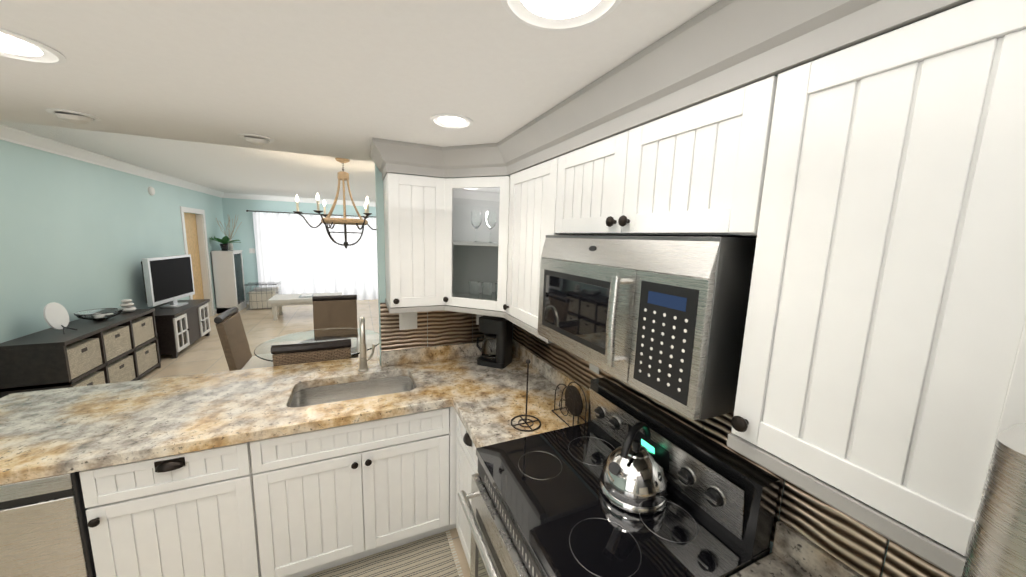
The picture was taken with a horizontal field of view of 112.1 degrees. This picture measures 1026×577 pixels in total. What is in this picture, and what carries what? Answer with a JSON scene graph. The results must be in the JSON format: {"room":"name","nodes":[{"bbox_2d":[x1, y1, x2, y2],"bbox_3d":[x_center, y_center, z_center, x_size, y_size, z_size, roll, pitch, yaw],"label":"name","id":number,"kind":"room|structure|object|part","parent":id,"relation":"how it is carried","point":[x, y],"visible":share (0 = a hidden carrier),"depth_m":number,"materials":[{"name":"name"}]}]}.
{"room":"kitchen","nodes":[
{"label":"kitchen","id":0,"kind":"room"},
{"bbox_2d":[0,140,224,342],"bbox_3d":[-4.426,-0.066,2.892,0.100,2.620,11.750,-2,9,-24],"label":"wall","id":1,"kind":"structure","parent":0,"point":[76,235],"depth_m":3.80,"materials":[{"name":"teal paint"}]},
{"bbox_2d":[0,124,224,197],"bbox_3d":[-5.115,-1.596,4.537,0.085,0.110,7.580,-2,9,-24],"label":"crown molding","id":2,"kind":"structure","parent":1,"relation":"attached to","point":[17,136],"depth_m":3.93,"materials":[{"name":"white wood"}]},
{"bbox_2d":[148,187,154,195],"bbox_3d":[-5.428,-1.464,5.193,0.037,0.130,0.130,-2,9,-24],"label":"smoke detector","id":3,"kind":"object","parent":1,"relation":"attached to","point":[151,190],"visible":1,"depth_m":5.16,"materials":[{"name":"plastic"}]},
{"bbox_2d":[180,206,214,315],"bbox_3d":[-6.127,-0.438,6.638,0.158,2.170,1.040,-2,9,-24],"label":"door frame","id":4,"kind":"structure","parent":1,"relation":"attached to","point":[194,237],"depth_m":6.89,"materials":[{"name":"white wood"}]},
{"bbox_2d":[0,121,375,201],"bbox_3d":[-3.200,-1.755,5.434,4.520,0.060,7.680,-2,9,-24],"label":"ceiling","id":5,"kind":"structure","parent":0,"point":[233,169],"depth_m":4.40,"materials":[{"name":"white paint"}]},
{"bbox_2d":[293,158,375,248],"bbox_3d":[-1.937,-0.961,3.970,1.020,1.009,0.893,-2,9,-24],"label":"chandelier","id":6,"kind":"object","parent":5,"relation":"hanging from","point":[343,176],"visible":0.94,"depth_m":3.87,"materials":[{"name":"metal"}]},
{"bbox_2d":[222,198,375,299],"bbox_3d":[-4.788,-0.977,9.045,4.520,2.620,0.100,-2,9,-24],"label":"wall","id":7,"kind":"structure","parent":0,"point":[237,208],"depth_m":8.29,"materials":[{"name":"teal paint"}]},
{"bbox_2d":[249,248,254,252],"bbox_3d":[-6.280,-0.906,8.319,0.116,0.116,0.009,-2,9,-24],"label":"switch plate","id":8,"kind":"object","parent":7,"relation":"attached to","point":[251,250],"visible":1,"depth_m":8.31,"materials":[{"name":"plastic"}]},
{"bbox_2d":[225,193,375,206],"bbox_3d":[-4.713,-2.205,8.780,4.140,0.110,0.085,-2,9,-24],"label":"crown molding","id":9,"kind":"structure","parent":7,"relation":"attached to","point":[227,195],"depth_m":8.44,"materials":[{"name":"white wood"}]},
{"bbox_2d":[246,210,377,299],"bbox_3d":[-4.760,-0.782,8.912,3.290,2.244,0.216,-2,9,-24],"label":"sheer curtain","id":10,"kind":"object","parent":7,"relation":"hanging from","point":[296,253],"visible":0.71,"depth_m":8.72,"materials":[{"name":"fabric"}]},
{"bbox_3d":[-4.731,-1.862,8.763,3.290,0.063,0.197,-2,9,-24],"label":"curtain rod","id":11,"kind":"part","parent":10,"relation":"part of","materials":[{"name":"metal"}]},
{"bbox_2d":[140,299,469,576],"bbox_3d":[-2.450,1.189,3.988,4.520,0.060,11.750,-2,9,-24],"label":"floor","id":12,"kind":"structure","parent":0,"point":[204,354],"depth_m":5.75,"materials":[{"name":"tile"}]},
{"bbox_2d":[0,471,95,576],"bbox_3d":[-2.084,1.094,1.524,0.608,0.862,0.604,-2,9,-24],"label":"dishwasher","id":13,"kind":"object","parent":12,"relation":"on","point":[44,530],"visible":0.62,"depth_m":1.30,"materials":[{"name":"silver metal"}]},
{"bbox_2d":[0,299,160,397],"bbox_3d":[-4.427,0.609,3.638,0.435,1.070,1.500,-2,9,-24],"label":"sideboard","id":14,"kind":"object","parent":12,"relation":"on","point":[100,346],"visible":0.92,"depth_m":3.32,"materials":[{"name":"brown wood"}]},
{"bbox_2d":[149,299,210,358],"bbox_3d":[-5.102,0.583,5.225,0.500,0.620,1.260,-2,9,-24],"label":"tv stand","id":15,"kind":"object","parent":12,"relation":"on","point":[180,328],"visible":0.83,"depth_m":4.99,"materials":[{"name":"brown wood"}]},
{"bbox_2d":[141,254,194,307],"bbox_3d":[-5.149,-0.110,5.215,0.244,0.750,1.040,-2,9,-24],"label":"tv","id":16,"kind":"object","parent":15,"relation":"on","point":[166,279],"visible":1,"depth_m":5.10,"materials":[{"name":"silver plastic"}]},
{"bbox_2d":[79,434,298,576],"bbox_3d":[-1.536,1.073,1.781,0.596,0.864,0.602,-2,9,-24],"label":"base cabinet","id":17,"kind":"object","parent":12,"relation":"on","point":[231,510],"depth_m":1.51,"materials":[{"name":"white wood"}]},
{"bbox_2d":[210,216,245,313],"bbox_3d":[-6.232,-0.568,7.648,0.490,2.127,0.851,-2,9,-24],"label":"bookcase","id":18,"kind":"object","parent":12,"relation":"on","point":[228,273],"visible":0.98,"depth_m":7.43,"materials":[{"name":"white wood"}]},
{"bbox_2d":[214,307,272,370],"bbox_3d":[-2.487,0.716,3.446,0.598,1.029,0.492,-2,9,-24],"label":"dining chair","id":19,"kind":"object","parent":12,"relation":"on","point":[233,340],"visible":0.38,"depth_m":3.27,"materials":[{"name":"wicker"}]},
{"bbox_2d":[245,281,281,309],"bbox_3d":[-5.824,0.162,8.092,0.620,0.580,0.540,-2,9,-24],"label":"table","id":20,"kind":"object","parent":12,"relation":"on","point":[260,297],"visible":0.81,"depth_m":7.93,"materials":[{"name":"wicker"}]},
{"bbox_2d":[268,292,341,320],"bbox_3d":[-4.414,0.366,7.443,1.290,0.450,0.720,-2,9,-24],"label":"coffee table","id":21,"kind":"object","parent":12,"relation":"on","point":[280,301],"visible":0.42,"depth_m":7.11,"materials":[{"name":"white wood"}]},
{"bbox_2d":[271,339,350,365],"bbox_3d":[-1.534,0.848,2.746,0.492,1.029,0.598,-2,9,-24],"label":"dining chair","id":22,"kind":"object","parent":12,"relation":"on","point":[287,354],"visible":0.17,"depth_m":2.42,"materials":[{"name":"wicker"}]},
{"bbox_2d":[254,328,379,361],"bbox_3d":[-1.838,0.887,3.379,1.070,0.750,1.070,-2,9,-24],"label":"dining table","id":23,"kind":"object","parent":12,"relation":"on","point":[262,351],"visible":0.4,"depth_m":3.43,"materials":[{"name":"clear glass"}]},
{"bbox_2d":[312,295,357,357],"bbox_3d":[-2.105,0.632,4.104,0.492,1.029,0.598,-2,9,-24],"label":"dining chair","id":24,"kind":"object","parent":12,"relation":"on","point":[335,311],"visible":0.29,"depth_m":4.24,"materials":[{"name":"wicker"}]},
{"bbox_2d":[304,531,463,576],"bbox_3d":[-0.773,1.545,1.662,1.080,0.008,0.545,-2,9,-24],"label":"rug","id":25,"kind":"object","parent":12,"relation":"on","point":[431,556],"visible":1,"depth_m":1.90,"materials":[{"name":"beige fabric"}]},
{"bbox_2d":[419,408,446,534],"bbox_3d":[-0.224,1.027,2.367,0.689,0.864,0.602,-2,9,-24],"label":"base cabinet","id":26,"kind":"object","parent":12,"relation":"on","point":[432,423],"depth_m":1.93,"materials":[{"name":"white wood"}]},
{"bbox_2d":[0,316,551,484],"bbox_3d":[-1.182,0.507,1.965,2.767,0.630,0.876,-2,9,-24],"label":"countertop","id":27,"kind":"structure","parent":26,"relation":"on","point":[50,433],"depth_m":1.74,"materials":[{"name":"beige stone"}]},
{"bbox_2d":[358,316,375,371],"bbox_3d":[-0.918,0.357,2.165,0.106,0.374,0.221,-2,9,-24],"label":"faucet","id":28,"kind":"object","parent":27,"relation":"on","point":[363,366],"depth_m":2.10,"materials":[{"name":"silver metal"}]},
{"bbox_2d":[476,315,512,368],"bbox_3d":[-0.145,0.362,2.443,0.252,0.330,0.190,5,9,20],"label":"coffee maker","id":29,"kind":"object","parent":27,"relation":"on","point":[496,349],"visible":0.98,"depth_m":2.36,"materials":[{"name":"black plastic"}]},
{"bbox_2d":[452,366,589,447],"bbox_3d":[0.064,0.604,1.796,0.637,0.149,0.475,-2,9,-24],"label":"countertop","id":30,"kind":"structure","parent":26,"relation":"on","point":[486,406],"depth_m":1.85,"materials":[{"name":"beige stone"}]},
{"bbox_2d":[511,359,540,431],"bbox_3d":[0.067,0.490,1.638,0.147,0.322,0.147,-2,9,-24],"label":"paper towel holder","id":31,"kind":"object","parent":30,"relation":"on","point":[528,361],"visible":1,"depth_m":1.64,"materials":[{"name":"metal"}]},
{"bbox_2d":[551,382,587,426],"bbox_3d":[0.285,0.558,1.720,0.104,0.176,0.175,-2,9,-24],"label":"rack","id":32,"kind":"object","parent":30,"relation":"on","point":[573,402],"visible":1,"depth_m":1.71,"materials":[{"name":"metal"}]},
{"bbox_2d":[447,407,477,566],"bbox_3d":[0.024,1.104,1.890,0.630,0.864,0.527,-2,9,-24],"label":"base cabinet","id":33,"kind":"object","parent":12,"relation":"on","point":[462,459],"depth_m":1.91,"materials":[{"name":"white wood"}]},
{"bbox_2d":[458,377,779,576],"bbox_3d":[0.245,1.062,1.254,0.734,1.145,0.772,-2,9,-24],"label":"stove","id":34,"kind":"object","parent":12,"relation":"on","point":[541,505],"visible":0.98,"depth_m":1.11,"materials":[{"name":"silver metal"}]},
{"bbox_2d":[600,422,667,514],"bbox_3d":[0.407,0.588,1.192,0.265,0.254,0.226,-2,9,-24],"label":"kettle","id":35,"kind":"object","parent":34,"relation":"on","point":[633,478],"visible":1,"depth_m":1.13,"materials":[{"name":"metal"}]},
{"bbox_2d":[962,423,1025,576],"bbox_3d":[0.702,0.964,0.108,0.820,1.697,0.758,-2,9,-24],"label":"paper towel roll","id":36,"kind":"object","parent":12,"relation":"on","point":[997,546],"visible":1,"depth_m":0.18,"materials":[{"name":"silver metal"}]},
{"bbox_2d":[0,0,719,160],"bbox_3d":[-0.807,-0.739,0.163,4.520,0.400,4.070,-2,9,-24],"label":"ceiling","id":37,"kind":"structure","parent":0,"point":[348,79],"depth_m":1.02,"materials":[{"name":"white paint"}]},
{"bbox_2d":[0,28,65,63],"bbox_3d":[-1.397,-0.659,0.924,0.249,0.014,0.249,6,9,26],"label":"recessed light","id":38,"kind":"object","parent":37,"relation":"in","point":[13,45],"depth_m":0.96,"materials":[{"name":"white glass"}]},
{"bbox_2d":[45,108,100,123],"bbox_3d":[-1.948,-0.758,1.535,0.153,0.048,0.153,5,9,20],"label":"recessed light","id":39,"kind":"object","parent":37,"relation":"in","point":[76,119],"depth_m":1.51,"materials":[{"name":"white metal"}]},
{"bbox_2d":[238,134,273,145],"bbox_3d":[-1.358,-0.783,1.832,0.153,0.048,0.153,5,9,20],"label":"recessed light","id":40,"kind":"object","parent":37,"relation":"in","point":[255,141],"depth_m":1.80,"materials":[{"name":"white metal"}]},
{"bbox_2d":[430,113,472,127],"bbox_3d":[-0.260,-0.703,1.465,0.179,0.014,0.179,-3,10,-30],"label":"recessed light","id":41,"kind":"object","parent":37,"relation":"in","point":[447,120],"depth_m":1.44,"materials":[{"name":"white glass"}]},
{"bbox_2d":[500,0,621,30],"bbox_3d":[0.095,-0.578,0.681,0.249,0.014,0.249,-3,10,-30],"label":"recessed light","id":42,"kind":"object","parent":37,"relation":"in","point":[556,15],"depth_m":0.73,"materials":[{"name":"white glass"}]},
{"bbox_2d":[375,164,509,364],"bbox_3d":[-0.472,0.264,2.567,0.970,2.300,0.140,-2,9,-24],"label":"wall","id":43,"kind":"structure","parent":0,"point":[380,236],"depth_m":2.24,"materials":[{"name":"paint"}]},
{"bbox_2d":[378,140,457,311],"bbox_3d":[-0.588,-0.360,2.128,0.361,0.904,0.372,-2,9,-24],"label":"upper cabinet","id":44,"kind":"object","parent":43,"relation":"attached to","point":[412,203],"depth_m":1.98,"materials":[{"name":"white wood"}]},
{"bbox_2d":[380,303,484,350],"bbox_3d":[-0.452,0.245,2.480,0.930,0.331,0.025,-2,9,-24],"label":"backsplash","id":45,"kind":"structure","parent":43,"relation":"attached to","point":[444,327],"depth_m":2.43,"materials":[{"name":"tile"}]},
{"bbox_2d":[399,312,416,329],"bbox_3d":[-0.714,0.221,2.358,0.118,0.118,0.009,-2,9,-24],"label":"electrical outlet plate","id":46,"kind":"object","parent":45,"relation":"attached to","point":[407,321],"depth_m":2.35,"materials":[{"name":"plastic"}]},
{"bbox_2d":[476,314,482,324],"bbox_3d":[-0.235,0.209,2.573,0.075,0.118,0.008,-2,9,-24],"label":"electrical outlet plate","id":47,"kind":"object","parent":45,"relation":"attached to","point":[477,316],"depth_m":2.56,"materials":[{"name":"plastic"}]},
{"bbox_2d":[512,1,970,576],"bbox_3d":[0.999,0.360,1.113,0.520,2.620,3.990,-2,9,-24],"label":"wall","id":48,"kind":"structure","parent":0,"point":[782,495],"depth_m":0.97,"materials":[{"name":"white paint"}]},
{"bbox_2d":[442,168,501,307],"bbox_3d":[-0.217,-0.281,1.991,0.303,0.692,0.303,-2,9,-24],"label":"upper cabinet","id":49,"kind":"object","parent":48,"relation":"attached to","point":[471,206],"depth_m":2.20,"materials":[{"name":"white wood"}]},
{"bbox_2d":[494,108,557,339],"bbox_3d":[0.198,-0.282,1.757,0.368,0.904,0.561,-2,9,-24],"label":"upper cabinet","id":50,"kind":"object","parent":48,"relation":"attached to","point":[528,193],"depth_m":1.68,"materials":[{"name":"white wood"}]},
{"bbox_2d":[554,0,785,243],"bbox_3d":[0.498,-0.403,1.115,0.338,0.461,0.803,-2,9,-24],"label":"upper cabinet","id":51,"kind":"object","parent":48,"relation":"attached to","point":[699,170],"depth_m":0.86,"materials":[{"name":"white wood"}]},
{"bbox_2d":[538,235,755,420],"bbox_3d":[0.423,0.038,1.171,0.450,0.420,0.758,-2,9,-24],"label":"microwave","id":52,"kind":"object","parent":51,"relation":"attached to","point":[661,319],"visible":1,"depth_m":0.88,"materials":[{"name":"silver metal"}]},
{"bbox_2d":[513,323,952,576],"bbox_3d":[0.466,0.411,1.637,0.026,0.465,2.343,-2,9,-24],"label":"backsplash","id":53,"kind":"structure","parent":48,"relation":"attached to","point":[855,545],"depth_m":0.93,"materials":[{"name":"tile"}]},
{"bbox_2d":[589,363,598,373],"bbox_3d":[0.414,0.364,1.752,0.009,0.118,0.075,-2,9,-24],"label":"electrical outlet plate","id":54,"kind":"object","parent":53,"relation":"attached to","point":[591,366],"depth_m":1.75,"materials":[{"name":"plastic"}]},
{"bbox_2d":[727,0,1025,575],"bbox_3d":[0.736,-0.097,0.606,0.338,0.904,0.393,-2,9,-24],"label":"upper cabinet","id":55,"kind":"object","parent":48,"relation":"attached to","point":[868,192],"depth_m":0.54,"materials":[{"name":"white wood"}]},
{"bbox_2d":[729,520,862,576],"bbox_3d":[0.566,0.782,0.687,0.637,0.149,0.427,-2,9,-24],"label":"countertop","id":56,"kind":"structure","parent":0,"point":[793,554],"depth_m":0.94,"materials":[{"name":"beige stone"}]}
]}

